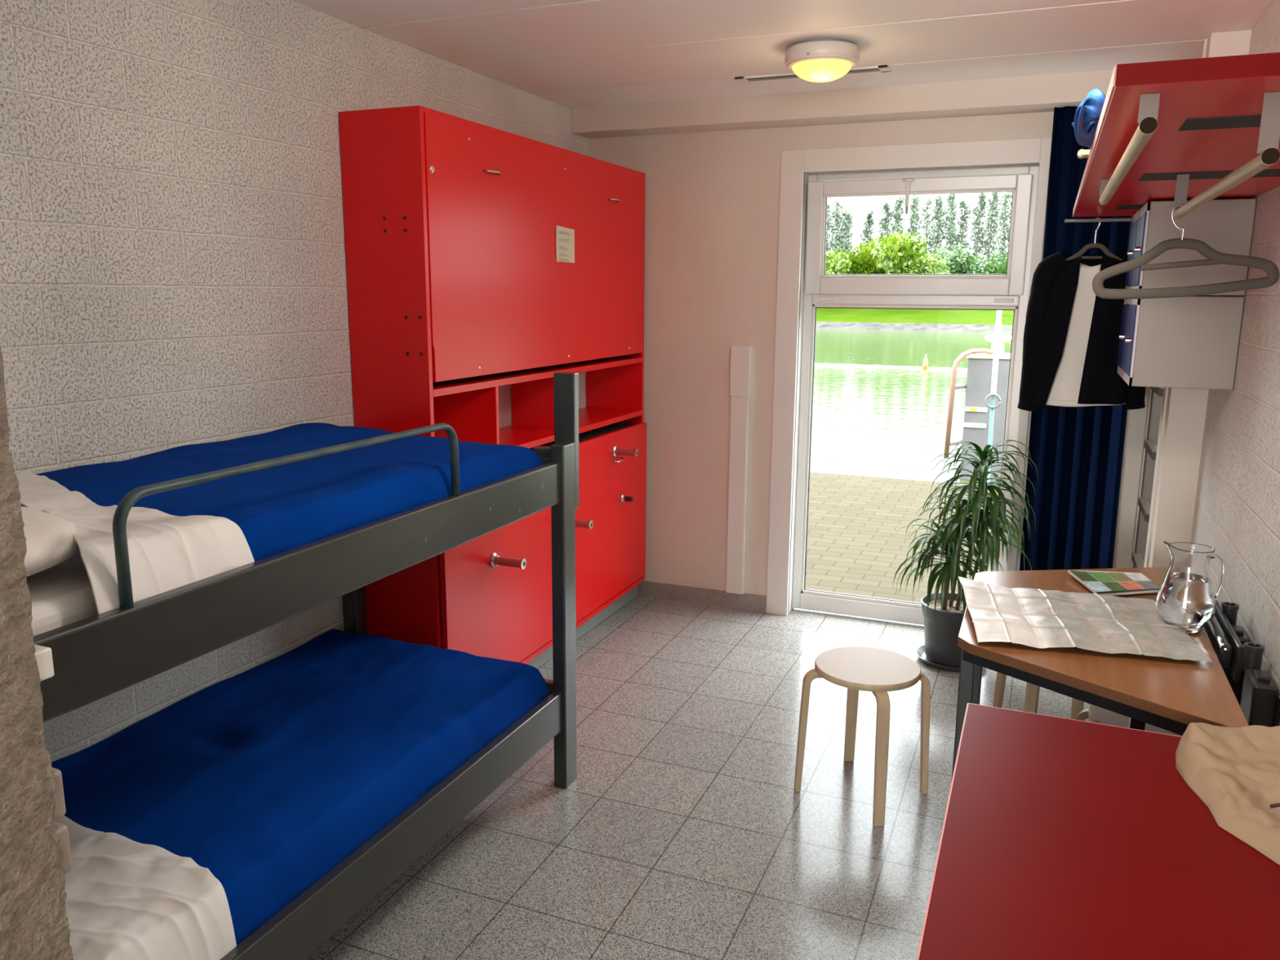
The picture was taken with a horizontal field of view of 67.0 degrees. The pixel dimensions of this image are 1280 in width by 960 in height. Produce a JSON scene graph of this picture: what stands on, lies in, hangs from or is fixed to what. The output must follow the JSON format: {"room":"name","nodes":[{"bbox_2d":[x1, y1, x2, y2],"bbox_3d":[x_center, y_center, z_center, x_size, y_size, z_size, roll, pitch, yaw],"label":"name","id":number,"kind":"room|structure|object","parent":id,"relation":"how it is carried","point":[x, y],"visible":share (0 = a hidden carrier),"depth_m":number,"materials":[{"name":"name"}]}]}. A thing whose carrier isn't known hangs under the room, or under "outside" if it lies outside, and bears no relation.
{"room":"hostel bedroom","nodes":[
{"label":"hostel bedroom","id":0,"kind":"room"},
{"bbox_2d":[0,366,74,959],"bbox_3d":[-1.262,0.161,1.068,1.348,2.476,0.294,5,12,22],"label":"wall","id":1,"kind":"structure","parent":0,"point":[34,924],"depth_m":0.94,"materials":[{"name":"paint"}]},
{"bbox_2d":[35,644,53,681],"bbox_3d":[-0.623,0.181,0.968,0.070,0.031,0.024,5,12,22],"label":"wall plate","id":2,"kind":"object","parent":1,"relation":"attached to","point":[44,668],"visible":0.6,"depth_m":0.96,"materials":[{"name":"grey plastic"}]},
{"bbox_2d":[52,767,66,820],"bbox_3d":[-0.624,0.319,0.994,0.070,0.053,0.021,5,12,22],"label":"wall plate","id":3,"kind":"object","parent":1,"relation":"attached to","point":[60,804],"visible":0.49,"depth_m":0.98,"materials":[{"name":"white plastic"}]},
{"bbox_2d":[54,822,72,876],"bbox_3d":[-0.624,0.380,1.006,0.070,0.054,0.021,5,12,22],"label":"wall plate","id":4,"kind":"object","parent":1,"relation":"attached to","point":[62,833],"visible":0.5,"depth_m":0.99,"materials":[{"name":"white plastic"}]},
{"bbox_2d":[0,0,588,762],"bbox_3d":[-1.784,0.021,1.765,0.200,2.476,7.827,5,12,22],"label":"wall","id":5,"kind":"structure","parent":0,"point":[173,272],"depth_m":2.65,"materials":[{"name":"white paint"}]},
{"bbox_2d":[305,595,1091,959],"bbox_3d":[-0.471,1.434,1.349,3.160,0.120,7.987,5,12,22],"label":"floor","id":6,"kind":"structure","parent":0,"point":[682,830],"depth_m":3.01,"materials":[{"name":"tile"}]},
{"bbox_2d":[34,372,579,959],"bbox_3d":[-0.998,0.480,2.362,0.868,1.358,2.112,5,12,22],"label":"bunk bed","id":7,"kind":"object","parent":6,"relation":"on","point":[96,657],"visible":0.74,"depth_m":2.16,"materials":[{"name":"grey paint"}]},
{"bbox_2d":[23,506,97,635],"bbox_3d":[-1.034,0.115,2.259,0.740,0.117,1.905,5,12,22],"label":"mattress","id":8,"kind":"object","parent":7,"relation":"on","point":[62,594],"visible":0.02,"depth_m":1.60,"materials":[{"name":"white fabric"}]},
{"bbox_2d":[20,506,79,577],"bbox_3d":[-1.297,0.112,1.595,0.680,0.111,0.480,5,12,22],"label":"pillow","id":9,"kind":"object","parent":8,"relation":"on","point":[48,541],"visible":0.68,"depth_m":1.58,"materials":[{"name":"white fabric"}]},
{"bbox_2d":[14,469,254,613],"bbox_3d":[-1.158,0.103,1.924,0.891,0.147,0.341,7,13,31],"label":"sheet","id":10,"kind":"object","parent":8,"relation":"on","point":[166,552],"visible":0.87,"depth_m":1.74,"materials":[{"name":"white fabric"}]},
{"bbox_2d":[35,422,543,561],"bbox_3d":[-0.915,0.024,2.515,0.818,0.171,1.372,5,12,22],"label":"blanket","id":11,"kind":"object","parent":8,"relation":"on","point":[278,509],"visible":0.77,"depth_m":2.31,"materials":[{"name":"blue fabric"}]},
{"bbox_3d":[-1.038,0.844,2.401,0.740,0.142,1.905,5,12,22],"label":"mattress","id":12,"kind":"object","parent":7,"relation":"on","visible":0},
{"bbox_2d":[54,815,236,959],"bbox_3d":[-1.261,0.872,1.832,0.824,0.176,0.616,5,12,22],"label":"sheet","id":13,"kind":"object","parent":12,"relation":"on","point":[126,899],"visible":0.56,"depth_m":1.86,"materials":[{"name":"white fabric"}]},
{"bbox_2d":[51,629,549,945],"bbox_3d":[-0.927,0.752,2.640,0.819,0.204,1.409,5,12,22],"label":"blanket","id":14,"kind":"object","parent":12,"relation":"on","point":[268,776],"visible":0.93,"depth_m":2.45,"materials":[{"name":"blue fabric"}]},
{"bbox_2d":[338,105,646,668],"bbox_3d":[-0.415,-0.287,4.152,0.480,2.179,1.892,5,12,22],"label":"tall cabinet","id":15,"kind":"object","parent":6,"relation":"on","point":[459,291],"visible":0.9,"depth_m":3.64,"materials":[{"name":"red laminate"}]},
{"bbox_2d":[555,225,574,262],"bbox_3d":[-0.311,-0.984,4.036,0.003,0.145,0.173,5,12,22],"label":"paper notice","id":16,"kind":"object","parent":15,"relation":"attached to","point":[565,237],"visible":1,"depth_m":4.03,"materials":[{"name":"beige paper"}]},
{"bbox_2d":[498,407,642,448],"bbox_3d":[-0.490,-0.199,4.201,0.318,0.025,1.847,5,12,22],"label":"niche shelf","id":17,"kind":"object","parent":15,"relation":"attached to","point":[529,434],"depth_m":4.35,"materials":[{"name":"red laminate"}]},
{"bbox_2d":[793,646,930,826],"bbox_3d":[0.730,0.808,3.136,0.331,0.440,0.337,-10,15,-43],"label":"stool","id":18,"kind":"object","parent":6,"relation":"on","point":[878,671],"visible":1,"depth_m":3.09,"materials":[{"name":"brown wood"}]},
{"bbox_2d":[892,440,1038,671],"bbox_3d":[1.394,0.324,4.157,0.592,1.010,0.512,3,11,11],"label":"dracaena","id":19,"kind":"object","parent":6,"relation":"on","point":[943,613],"visible":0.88,"depth_m":4.08,"materials":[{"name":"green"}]},
{"bbox_2d":[920,593,963,666],"bbox_3d":[1.387,0.668,4.283,0.290,0.261,0.290,5,12,22],"label":"pot","id":20,"kind":"object","parent":19,"relation":"attached to","point":[940,648],"depth_m":4.21,"materials":[{"name":"grey"}]},
{"bbox_2d":[992,671,1084,719],"bbox_3d":[1.404,0.788,3.263,0.337,0.440,0.331,1,11,1],"label":"stool","id":21,"kind":"object","parent":6,"relation":"on","point":[1032,694],"visible":0.02,"depth_m":3.38,"materials":[{"name":"brown wood"}]},
{"bbox_2d":[916,702,1279,959],"bbox_3d":[0.761,0.974,1.474,0.635,0.752,1.198,5,12,22],"label":"desk","id":22,"kind":"object","parent":6,"relation":"on","point":[1062,838],"visible":1,"depth_m":1.49,"materials":[{"name":"laminate"}]},
{"bbox_2d":[1175,722,1279,865],"bbox_3d":[1.059,0.512,1.613,0.258,0.104,0.442,5,12,22],"label":"paper bag","id":23,"kind":"object","parent":22,"relation":"on","point":[1234,771],"visible":0.99,"depth_m":1.69,"materials":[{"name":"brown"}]},
{"bbox_2d":[1269,802,1279,808],"bbox_3d":[1.056,0.510,1.529,0.103,0.034,0.007,3,11,13],"label":"twig","id":24,"kind":"object","parent":23,"relation":"on","point":[1276,805],"visible":1,"depth_m":1.54,"materials":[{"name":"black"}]},
{"bbox_2d":[951,567,1248,782],"bbox_3d":[1.201,0.738,2.704,0.594,0.750,1.308,5,12,22],"label":"table","id":25,"kind":"object","parent":6,"relation":"on","point":[1168,694],"visible":0.34,"depth_m":2.28,"materials":[{"name":"brown wood"}]},
{"bbox_2d":[958,576,1212,662],"bbox_3d":[1.147,0.356,2.575,0.538,0.031,0.505,3,11,14],"label":"map","id":26,"kind":"object","parent":25,"relation":"on","point":[1038,618],"visible":0.99,"depth_m":2.52},
{"bbox_2d":[1067,569,1159,595],"bbox_3d":[1.435,0.307,2.884,0.234,0.015,0.222,0,11,0],"label":"brochure","id":27,"kind":"object","parent":25,"relation":"on","point":[1108,583],"visible":0.96,"depth_m":2.89,"materials":[{"name":"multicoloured paper"}]},
{"bbox_2d":[1155,541,1224,633],"bbox_3d":[1.423,0.276,2.511,0.139,0.232,0.139,-10,15,-43],"label":"water jug","id":28,"kind":"object","parent":25,"relation":"on","point":[1186,596],"visible":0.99,"depth_m":2.47,"materials":[{"name":"clear glass"}]},
{"bbox_2d":[1075,704,1182,736],"bbox_3d":[1.445,0.887,2.758,0.337,0.440,0.331,-1,11,-6],"label":"stool","id":29,"kind":"object","parent":6,"relation":"on","point":[1096,714],"visible":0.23,"depth_m":2.72,"materials":[{"name":"brown wood"}]},
{"bbox_2d":[1203,600,1279,727],"bbox_3d":[1.478,0.758,2.459,0.093,0.808,0.620,5,12,22],"label":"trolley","id":30,"kind":"object","parent":6,"relation":"on","point":[1255,691],"visible":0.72,"depth_m":2.27,"materials":[{"name":"black metal"}]},
{"bbox_2d":[292,0,1273,108],"bbox_3d":[-0.427,-1.141,0.913,3.160,0.150,8.127,5,12,22],"label":"ceiling","id":31,"kind":"structure","parent":0,"point":[571,54],"depth_m":3.32,"materials":[{"name":"paint"}]},
{"bbox_2d":[734,64,890,83],"bbox_3d":[0.691,-1.637,3.899,0.618,0.008,0.087,5,12,22],"label":"ceiling vent","id":32,"kind":"object","parent":31,"relation":"in","point":[878,68],"visible":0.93,"depth_m":3.92,"materials":[{"name":"metal"}]},
{"bbox_2d":[784,37,859,82],"bbox_3d":[0.653,-1.496,3.471,0.264,0.118,0.266,5,12,22],"label":"ceiling lamp","id":33,"kind":"object","parent":31,"relation":"attached to","point":[815,60],"visible":1,"depth_m":3.39,"materials":[{"name":"grey"}]},
{"bbox_2d":[588,111,1149,595],"bbox_3d":[1.038,-0.522,4.651,3.160,2.476,0.160,5,12,22],"label":"wall","id":34,"kind":"structure","parent":0,"point":[712,198],"depth_m":4.79,"materials":[{"name":"paint"}]},
{"bbox_2d":[637,580,766,612],"bbox_3d":[0.320,0.609,5.078,0.713,0.084,0.015,5,12,22],"label":"baseboard","id":35,"kind":"structure","parent":34,"relation":"attached to","point":[747,602],"depth_m":5.07,"materials":[{"name":"tile"}]},
{"bbox_2d":[725,345,751,594],"bbox_3d":[0.494,-0.038,4.867,0.098,1.267,0.034,5,12,22],"label":"duct","id":36,"kind":"object","parent":34,"relation":"attached to","point":[740,355],"visible":1,"depth_m":4.85,"materials":[{"name":"grey plastic"}]},
{"bbox_2d":[571,69,1113,138],"bbox_3d":[0.931,-1.658,4.287,2.655,0.115,0.205,5,12,22],"label":"ceiling beam","id":37,"kind":"structure","parent":34,"relation":"attached to","point":[1035,93],"depth_m":4.21,"materials":[{"name":"paint"}]},
{"bbox_2d":[765,137,1052,615],"bbox_3d":[1.220,-0.396,4.577,1.167,2.260,0.158,5,12,22],"label":"trim","id":38,"kind":"structure","parent":34,"relation":"attached to","point":[796,166],"depth_m":4.55,"materials":[{"name":"grey"}]},
{"bbox_2d":[791,165,1039,625],"bbox_3d":[1.253,-0.350,4.575,1.018,2.146,0.162,5,12,22],"label":"door","id":39,"kind":"structure","parent":34,"relation":"in","point":[821,290],"depth_m":4.48,"materials":[{"name":"white plastic"}]},
{"bbox_2d":[1019,106,1132,570],"bbox_3d":[1.883,-0.374,4.133,0.395,2.335,0.057,5,12,22],"label":"curtain","id":40,"kind":"object","parent":34,"relation":"hanging from","point":[1077,452],"visible":0.44,"depth_m":4.17,"materials":[{"name":"blue fabric"}]},
{"bbox_2d":[1129,39,1207,568],"bbox_3d":[2.202,-0.343,3.776,0.325,2.476,0.597,5,12,22],"label":"wall","id":41,"kind":"structure","parent":0,"point":[1201,53],"depth_m":3.66,"materials":[{"name":"paint"}]},
{"bbox_2d":[1064,217,1163,568],"bbox_3d":[1.901,-0.381,3.897,0.457,2.000,0.460,5,12,22],"label":"clothes rack","id":42,"kind":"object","parent":41,"relation":"in","point":[1150,445],"depth_m":4.03,"materials":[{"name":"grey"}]},
{"bbox_2d":[1065,217,1122,260],"bbox_3d":[1.721,-0.868,3.659,0.381,0.248,0.010,5,12,22],"label":"hanger","id":43,"kind":"object","parent":42,"relation":"hanging from","point":[1106,251],"visible":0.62,"depth_m":3.65,"materials":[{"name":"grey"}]},
{"bbox_2d":[1017,252,1146,411],"bbox_3d":[1.718,-0.562,3.716,0.453,0.614,0.186,5,12,22],"label":"jacket","id":44,"kind":"object","parent":43,"relation":"hanging from","point":[1055,280],"visible":0.62,"depth_m":3.67,"materials":[{"name":"black fabric"}]},
{"bbox_2d":[1045,262,1124,406],"bbox_3d":[1.705,-0.560,3.724,0.356,0.550,0.105,5,12,22],"label":"shirt","id":45,"kind":"object","parent":43,"relation":"hanging from","point":[1065,388],"visible":0.34,"depth_m":3.70,"materials":[{"name":"beige fabric"}]},
{"bbox_2d":[1148,29,1251,567],"bbox_3d":[2.074,-0.283,3.463,0.317,2.476,0.090,5,12,22],"label":"wall pier","id":46,"kind":"object","parent":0,"point":[1186,408],"visible":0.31,"depth_m":3.50,"materials":[{"name":"paint"}]},
{"bbox_2d":[1190,0,1279,726],"bbox_3d":[0.780,0.333,0.252,0.200,2.476,6.940,5,12,22],"label":"wall","id":47,"kind":"structure","parent":0,"point":[1237,513],"depth_m":2.70,"materials":[{"name":"white paint"}]},
{"bbox_2d":[1072,52,1279,218],"bbox_3d":[1.391,-0.728,2.456,0.488,0.135,2.565,5,12,22],"label":"shelf","id":48,"kind":"object","parent":47,"relation":"attached to","point":[1200,131],"visible":0.87,"depth_m":1.68,"materials":[{"name":"red laminate"}]},
{"bbox_2d":[1077,149,1090,159],"bbox_3d":[1.063,-0.777,2.301,0.039,0.017,0.060,5,12,22],"label":"peg","id":49,"kind":"object","parent":48,"relation":"on","point":[1082,153],"visible":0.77,"depth_m":2.28,"materials":[{"name":"beige paint"}]},
{"bbox_2d":[1071,88,1106,149],"bbox_3d":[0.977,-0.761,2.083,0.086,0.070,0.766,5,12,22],"label":"cap","id":50,"kind":"object","parent":48,"relation":"on","point":[1094,101],"visible":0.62,"depth_m":1.93,"materials":[{"name":"blue fabric"}]},
{"bbox_2d":[1092,204,1279,298],"bbox_3d":[1.335,-0.557,2.363,0.403,0.228,0.009,5,12,22],"label":"hanger","id":51,"kind":"object","parent":48,"relation":"hanging from","point":[1214,257],"visible":0.98,"depth_m":2.36,"materials":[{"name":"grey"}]},
{"bbox_2d":[1116,296,1244,390],"bbox_3d":[1.808,-0.482,3.294,0.308,0.284,0.620,5,12,22],"label":"locker","id":52,"kind":"object","parent":47,"relation":"attached to","point":[1185,342],"visible":0.92,"depth_m":3.01,"materials":[{"name":"white metal"}]},
{"bbox_2d":[1124,198,1256,295],"bbox_3d":[1.810,-0.764,3.239,0.308,0.284,0.620,5,12,22],"label":"locker","id":53,"kind":"object","parent":47,"relation":"attached to","point":[1225,225],"visible":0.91,"depth_m":2.96,"materials":[{"name":"white metal"}]},
{"label":"outside","id":54,"kind":"structure","parent":0,"visible":0},
{"bbox_2d":[816,294,1013,325],"bbox_3d":[28.674,-21.035,112.008,190.000,4.451,87.500,5,12,22],"label":"grass bank","id":55,"kind":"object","parent":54,"point":[823,314],"visible":0.02,"depth_m":72.43,"materials":[{"name":"green plant"}]},
{"bbox_2d":[826,201,834,251],"bbox_3d":[17.331,-21.780,89.926,1.639,8.626,1.790,-6,13,-29],"label":"poplar tree","id":56,"kind":"object","parent":55,"relation":"on","point":[829,219],"visible":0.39,"depth_m":89.40,"materials":[{"name":"green plant"}]},
{"bbox_2d":[826,200,845,257],"bbox_3d":[18.204,-21.611,89.619,1.716,8.406,1.664,2,11,9],"label":"poplar tree","id":57,"kind":"object","parent":55,"relation":"on","point":[837,243],"visible":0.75,"depth_m":89.05,"materials":[{"name":"green plant"}]},
{"bbox_2d":[825,249,851,274],"bbox_3d":[14.196,-16.362,76.931,3.351,4.262,5.574,-8,14,-36],"label":"shrub","id":58,"kind":"object","parent":55,"relation":"on","point":[831,262],"visible":0.31,"depth_m":75.03,"materials":[{"name":"green plant"}]},
{"bbox_2d":[837,208,853,271],"bbox_3d":[19.037,-21.166,89.325,1.579,7.572,1.597,-9,15,-41],"label":"poplar tree","id":59,"kind":"object","parent":55,"relation":"on","point":[847,216],"visible":0.66,"depth_m":88.83,"materials":[{"name":"green plant"}]},
{"bbox_2d":[831,242,878,274],"bbox_3d":[16.490,-16.496,76.819,5.456,4.648,3.842,-4,12,-21],"label":"shrub","id":60,"kind":"object","parent":55,"relation":"on","point":[859,266],"visible":0.52,"depth_m":76.04,"materials":[{"name":"green plant"}]},
{"bbox_2d":[859,209,875,249],"bbox_3d":[20.915,-20.913,88.550,1.639,7.381,1.790,0,11,-4],"label":"poplar tree","id":61,"kind":"object","parent":55,"relation":"on","point":[869,221],"visible":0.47,"depth_m":87.95,"materials":[{"name":"green plant"}]},
{"bbox_2d":[852,243,884,274],"bbox_3d":[19.871,-17.076,79.886,5.618,4.740,4.223,0,11,-2],"label":"shrub","id":62,"kind":"object","parent":55,"relation":"on","point":[862,243],"visible":0.02,"depth_m":78.80,"materials":[{"name":"green plant"}]},
{"bbox_2d":[876,201,893,247],"bbox_3d":[22.259,-21.132,87.929,1.716,8.141,1.664,8,13,34],"label":"poplar tree","id":63,"kind":"object","parent":55,"relation":"on","point":[886,207],"visible":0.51,"depth_m":87.37,"materials":[{"name":"green plant"}]},
{"bbox_2d":[888,195,905,239],"bbox_3d":[23.193,-21.322,87.530,1.579,8.730,1.597,-3,12,-17],"label":"poplar tree","id":64,"kind":"object","parent":55,"relation":"on","point":[897,216],"visible":0.41,"depth_m":86.90,"materials":[{"name":"green plant"}]},
{"bbox_2d":[863,231,930,274],"bbox_3d":[19.644,-16.640,75.558,4.444,5.652,7.392,-1,11,-5],"label":"shrub","id":65,"kind":"object","parent":55,"relation":"on","point":[893,251],"visible":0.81,"depth_m":72.82,"materials":[{"name":"green plant"}]},
{"bbox_2d":[904,195,922,251],"bbox_3d":[24.476,-21.293,87.042,1.639,8.892,1.790,5,12,21],"label":"poplar tree","id":66,"kind":"object","parent":55,"relation":"on","point":[916,200],"visible":0.44,"depth_m":86.39,"materials":[{"name":"green plant"}]},
{"bbox_2d":[896,250,950,274],"bbox_3d":[21.816,-15.503,73.308,4.692,3.997,3.304,2,11,10],"label":"shrub","id":67,"kind":"object","parent":55,"relation":"on","point":[926,268],"visible":0.5,"depth_m":72.61,"materials":[{"name":"green plant"}]},
{"bbox_2d":[919,195,936,258],"bbox_3d":[25.619,-21.053,86.593,1.664,8.583,1.716,-6,13,-29],"label":"poplar tree","id":68,"kind":"object","parent":55,"relation":"on","point":[927,215],"visible":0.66,"depth_m":86.08,"materials":[{"name":"green plant"}]},
{"bbox_2d":[928,194,946,254],"bbox_3d":[26.524,-21.077,86.176,1.579,8.819,1.597,2,11,8],"label":"poplar tree","id":69,"kind":"object","parent":55,"relation":"on","point":[937,240],"visible":0.72,"depth_m":85.70,"materials":[{"name":"green plant"}]},
{"bbox_2d":[926,243,976,274],"bbox_3d":[24.661,-16.442,77.073,4.106,4.608,5.462,6,12,25],"label":"shrub","id":70,"kind":"object","parent":55,"relation":"on","point":[949,255],"visible":0.43,"depth_m":75.08,"materials":[{"name":"green plant"}]},
{"bbox_2d":[942,193,959,253],"bbox_3d":[27.527,-21.012,85.707,1.790,8.892,1.639,-10,15,-42],"label":"poplar tree","id":71,"kind":"object","parent":55,"relation":"on","point":[951,230],"visible":0.74,"depth_m":85.20,"materials":[{"name":"green plant"}]},
{"bbox_2d":[951,199,972,252],"bbox_3d":[28.427,-20.605,85.435,1.664,8.141,1.716,-1,11,-5],"label":"poplar tree","id":72,"kind":"object","parent":55,"relation":"on","point":[962,227],"visible":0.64,"depth_m":84.93,"materials":[{"name":"green plant"}]},
{"bbox_2d":[947,249,1007,274],"bbox_3d":[26.228,-15.836,75.102,5.162,4.015,3.394,10,14,40],"label":"shrub","id":73,"kind":"object","parent":55,"relation":"on","point":[991,267],"visible":0.36,"depth_m":74.11,"materials":[{"name":"green plant"}]},
{"bbox_2d":[968,192,987,269],"bbox_3d":[29.657,-20.847,84.891,1.579,8.908,1.597,8,13,33],"label":"poplar tree","id":74,"kind":"object","parent":55,"relation":"on","point":[980,208],"visible":0.87,"depth_m":84.46,"materials":[{"name":"green plant"}]},
{"bbox_2d":[979,192,1000,265],"bbox_3d":[30.615,-20.926,84.527,1.790,9.248,1.639,-3,12,-18],"label":"poplar tree","id":75,"kind":"object","parent":55,"relation":"on","point":[992,216],"visible":0.85,"depth_m":84.09,"materials":[{"name":"green plant"}]},
{"bbox_2d":[989,262,1007,274],"bbox_3d":[27.842,-15.108,73.411,3.745,3.160,2.815,-7,13,-33],"label":"shrub","id":76,"kind":"object","parent":55,"relation":"on","point":[1003,270],"visible":0.07,"depth_m":72.40,"materials":[{"name":"green plant"}]},
{"bbox_2d":[994,191,1012,260],"bbox_3d":[31.633,-20.729,84.091,1.664,9.026,1.716,4,12,20],"label":"poplar tree","id":77,"kind":"object","parent":55,"relation":"on","point":[1003,217],"visible":0.76,"depth_m":83.62,"materials":[{"name":"green plant"}]},
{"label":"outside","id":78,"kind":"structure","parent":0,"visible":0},
{"bbox_2d":[809,328,1012,486],"bbox_3d":[14.219,-5.056,39.821,300.000,0.001,67.100,5,12,22],"label":"canal water","id":79,"kind":"structure","parent":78,"point":[888,422],"depth_m":23.27,"materials":[{"name":"green liquid"}]},
{"bbox_2d":[814,363,967,369],"bbox_3d":[10.978,-3.853,33.428,23.000,0.043,0.050,5,12,22],"label":"rope","id":80,"kind":"object","parent":79,"relation":"on","point":[815,363],"visible":0.23,"depth_m":34.27,"materials":[{"name":"fabric"}]},
{"bbox_2d":[816,321,1012,332],"bbox_3d":[11.927,-11.660,72.764,190.000,0.731,1.688,5,12,22],"label":"stone revetment","id":81,"kind":"object","parent":79,"relation":"in","point":[845,325],"visible":0.12,"depth_m":69.74,"materials":[{"name":"white stone"}]},
{"bbox_2d":[922,354,928,368],"bbox_3d":[9.933,-4.078,33.606,0.180,0.600,0.176,5,12,22],"label":"float","id":82,"kind":"object","parent":79,"relation":"on","point":[925,366],"visible":0.79,"depth_m":33.55,"materials":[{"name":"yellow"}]},
{"bbox_2d":[959,333,1011,482],"bbox_3d":[4.847,-0.707,13.582,0.595,2.675,0.640,5,12,22],"label":"ladder","id":83,"kind":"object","parent":79,"relation":"in","point":[980,366],"depth_m":13.24,"materials":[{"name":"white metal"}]},
{"bbox_2d":[943,348,993,457],"bbox_3d":[4.531,-1.064,13.345,0.696,1.504,0.215,-3,11,-16],"label":"ladder rail","id":84,"kind":"object","parent":83,"relation":"attached to","point":[953,386],"visible":0.93,"depth_m":13.19,"materials":[{"name":"grey metal"}]},
{"bbox_2d":[984,310,1002,485],"bbox_3d":[4.679,-1.053,12.801,0.206,3.050,0.092,5,12,22],"label":"mooring pole","id":85,"kind":"object","parent":79,"relation":"in","point":[998,315],"visible":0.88,"depth_m":12.73,"materials":[{"name":"teal"}]},
{"bbox_3d":[1.961,1.191,6.967,21.000,1.440,4.133,5,12,22],"label":"wall","id":86,"kind":"structure","parent":0,"visible":0},
{"bbox_2d":[805,471,998,602],"bbox_3d":[1.968,0.434,6.824,21.000,0.100,4.163,5,12,22],"label":"paving","id":87,"kind":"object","parent":86,"relation":"on","point":[854,546],"visible":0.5,"depth_m":6.84,"materials":[{"name":"brick"}]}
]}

